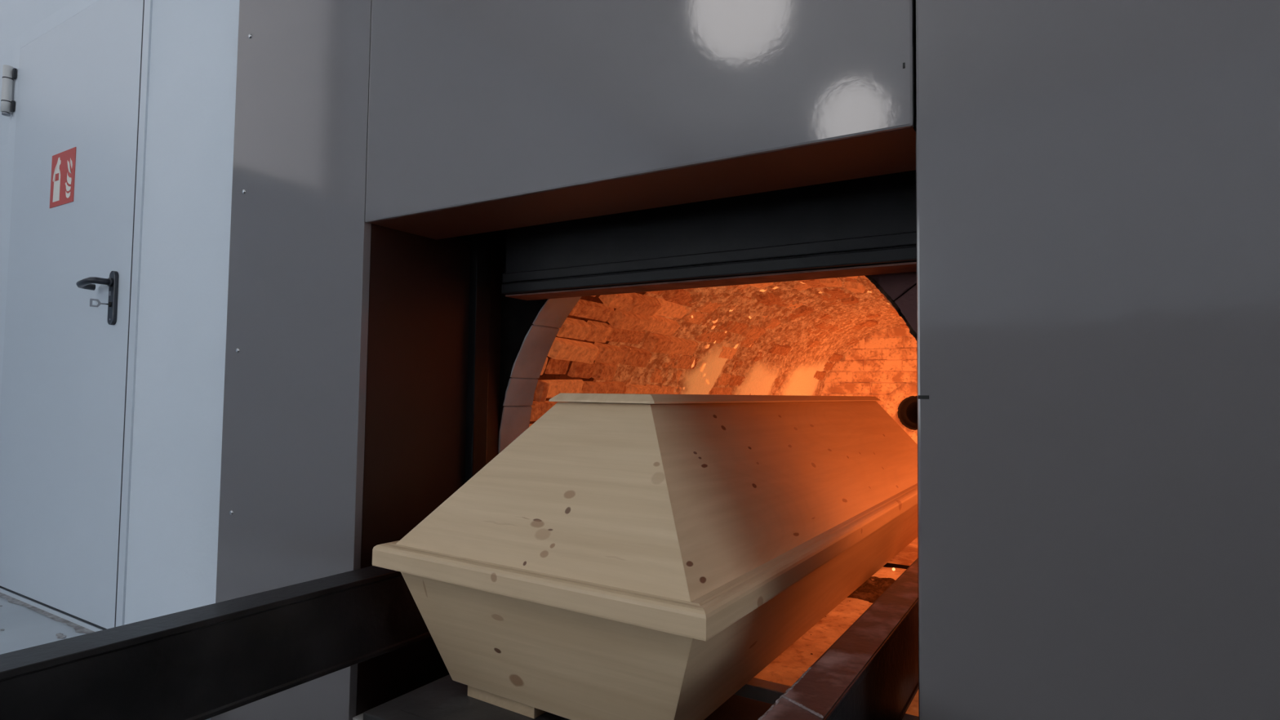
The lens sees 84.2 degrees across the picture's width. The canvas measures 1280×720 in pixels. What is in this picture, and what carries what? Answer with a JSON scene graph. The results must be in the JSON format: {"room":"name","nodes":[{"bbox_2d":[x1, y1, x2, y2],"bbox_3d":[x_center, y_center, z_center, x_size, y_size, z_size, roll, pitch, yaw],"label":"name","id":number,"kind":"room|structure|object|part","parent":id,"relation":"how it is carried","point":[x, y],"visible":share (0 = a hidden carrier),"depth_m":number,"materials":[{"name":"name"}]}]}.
{"room":"crematorium furnace room","nodes":[
{"label":"crematorium furnace room","id":0,"kind":"room"},
{"bbox_2d":[0,596,210,719],"bbox_3d":[-2.425,0.970,2.114,2.430,0.235,1.050,-1,-3,32],"label":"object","id":1,"kind":"structure","parent":0,"point":[24,628],"depth_m":2.28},
{"bbox_2d":[0,592,93,639],"bbox_3d":[-2.355,0.871,2.546,1.900,0.008,0.161,-1,-3,32],"label":"dirt","id":2,"kind":"object","parent":1,"relation":"on","point":[78,628],"visible":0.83,"depth_m":2.40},
{"bbox_2d":[0,0,239,624],"bbox_3d":[-2.104,-0.945,2.671,2.445,4.120,0.140,-1,-3,32],"label":"wall","id":3,"kind":"structure","parent":0,"point":[171,566],"depth_m":2.09,"materials":[{"name":"white paint"}]},
{"bbox_2d":[0,0,152,631],"bbox_3d":[-2.067,-0.219,2.517,1.155,2.184,0.138,-1,-3,32],"label":"door","id":4,"kind":"structure","parent":3,"relation":"in","point":[78,77],"depth_m":2.46,"materials":[{"name":"paint"}]},
{"bbox_3d":[-2.508,-0.210,2.832,0.074,2.184,0.063,-1,-3,32],"label":"frame","id":5,"kind":"part","parent":4,"relation":"part of","materials":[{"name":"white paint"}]},
{"bbox_2d":[49,146,75,208],"bbox_3d":[-2.083,-0.656,2.554,0.198,0.195,0.003,-1,-3,32],"label":"fire extinguisher sign","id":6,"kind":"object","parent":4,"relation":"attached to","point":[63,164],"visible":1,"depth_m":2.55,"materials":[{"name":"red plastic"}]},
{"bbox_3d":[-1.773,-0.248,2.293,0.135,0.031,0.062,-1,-3,32],"label":"lever","id":7,"kind":"part","parent":4,"relation":"part of","materials":[{"name":"grey plastic"}]},
{"bbox_2d":[89,298,109,306],"bbox_3d":[-1.724,-0.180,2.263,0.004,0.025,0.056,-1,-3,32],"label":"key","id":8,"kind":"object","parent":4,"relation":"attached to","point":[91,300],"visible":1,"depth_m":2.25,"materials":[{"name":"silver metal"}]},
{"bbox_3d":[-1.706,-0.201,2.293,0.037,0.176,0.013,-1,-3,32],"label":"handle plate","id":9,"kind":"part","parent":4,"relation":"part of","materials":[{"name":"grey plastic"}]},
{"bbox_3d":[-1.574,-0.225,2.257,0.042,2.184,0.066,-1,-3,32],"label":"frame","id":10,"kind":"part","parent":4,"relation":"part of","materials":[{"name":"paint"}]},
{"bbox_3d":[-0.387,1.045,-0.465,8.800,0.100,11.100,-1,-3,32],"label":"floor","id":11,"kind":"structure","parent":0,"visible":0},
{"bbox_2d":[210,0,372,719],"bbox_3d":[-0.841,-0.963,1.847,0.564,4.108,0.104,-1,-3,32],"label":"panel","id":12,"kind":"object","parent":11,"relation":"on","point":[291,491],"visible":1,"depth_m":1.75,"materials":[{"name":"grey metal"}]},
{"bbox_2d":[0,557,918,719],"bbox_3d":[-0.103,0.764,1.332,1.070,0.634,2.670,-1,-3,32],"label":"loader","id":13,"kind":"object","parent":11,"relation":"on","point":[208,661],"visible":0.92,"depth_m":1.21,"materials":[{"name":"black paint"}]},
{"bbox_3d":[-0.521,0.541,1.601,0.083,0.167,2.670,-1,-3,32],"label":"rail","id":14,"kind":"part","parent":13,"relation":"part of","materials":[{"name":"black metal"}]},
{"bbox_3d":[-0.122,0.671,1.312,0.626,0.050,0.444,-1,-3,32],"label":"deck plate","id":15,"kind":"part","parent":13,"relation":"part of","materials":[{"name":"metal"}]},
{"bbox_2d":[372,392,917,719],"bbox_3d":[0.394,0.397,2.094,0.721,0.584,2.221,-1,-3,33],"label":"coffin","id":16,"kind":"object","parent":13,"relation":"on","point":[624,556],"visible":0.91,"depth_m":1.28,"materials":[{"name":"beige wood"}]},
{"bbox_3d":[-0.195,0.370,1.189,0.721,0.042,0.060,-1,-3,33],"label":"rim moulding","id":17,"kind":"part","parent":16,"relation":"part of","materials":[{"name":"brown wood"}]},
{"bbox_3d":[0.649,0.415,1.926,0.060,0.042,2.221,-1,-3,32],"label":"rim moulding","id":18,"kind":"part","parent":16,"relation":"part of","materials":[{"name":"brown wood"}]},
{"bbox_3d":[0.326,0.528,1.081,0.070,0.167,2.670,-1,-3,32],"label":"rail","id":19,"kind":"part","parent":13,"relation":"part of","materials":[{"name":"black metal"}]},
{"bbox_2d":[352,122,919,719],"bbox_3d":[0.866,-0.004,2.940,1.600,2.340,3.810,-1,-3,32],"label":"furnace","id":20,"kind":"object","parent":11,"relation":"on","point":[810,290],"visible":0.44,"depth_m":1.81,"materials":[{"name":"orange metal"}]},
{"bbox_3d":[-0.122,0.936,1.287,1.198,0.285,0.050,-1,-3,32],"label":"threshold plate","id":21,"kind":"part","parent":20,"relation":"part of","materials":[{"name":"metal"}]},
{"bbox_3d":[-0.557,0.383,1.752,0.016,1.422,0.316,-1,-3,32],"label":"reveal panel","id":22,"kind":"part","parent":20,"relation":"part of","materials":[{"name":"metal"}]},
{"bbox_3d":[-0.438,-0.057,1.921,0.031,2.320,0.054,-1,-3,32],"label":"guide post","id":23,"kind":"part","parent":20,"relation":"part of","materials":[{"name":"black metal"}]},
{"bbox_3d":[0.157,0.070,1.669,1.420,1.258,0.012,-1,-3,32],"label":"plate","id":24,"kind":"part","parent":20,"relation":"part of","materials":[{"name":"black metal"}]},
{"bbox_2d":[364,0,915,239],"bbox_3d":[-0.051,-1.671,1.468,1.197,2.708,0.213,-1,-3,32],"label":"panel","id":25,"kind":"object","parent":20,"relation":"attached to","point":[485,116],"visible":0.95,"depth_m":1.29,"materials":[{"name":"grey metal"}]},
{"bbox_3d":[0.124,-0.674,1.640,1.057,1.000,0.096,-1,-3,32],"label":"raised door","id":26,"kind":"part","parent":20,"relation":"part of","materials":[{"name":"black metal"}]},
{"bbox_3d":[0.477,0.367,1.118,0.014,1.422,0.316,-1,-3,32],"label":"reveal panel","id":27,"kind":"part","parent":20,"relation":"part of","materials":[{"name":"grey metal"}]},
{"bbox_2d":[915,0,1279,719],"bbox_3d":[1.526,-1.003,0.396,2.586,4.100,0.103,-1,-3,32],"label":"panel","id":28,"kind":"object","parent":11,"relation":"on","point":[1098,181],"visible":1,"depth_m":0.87,"materials":[{"name":"grey metal"}]}
]}

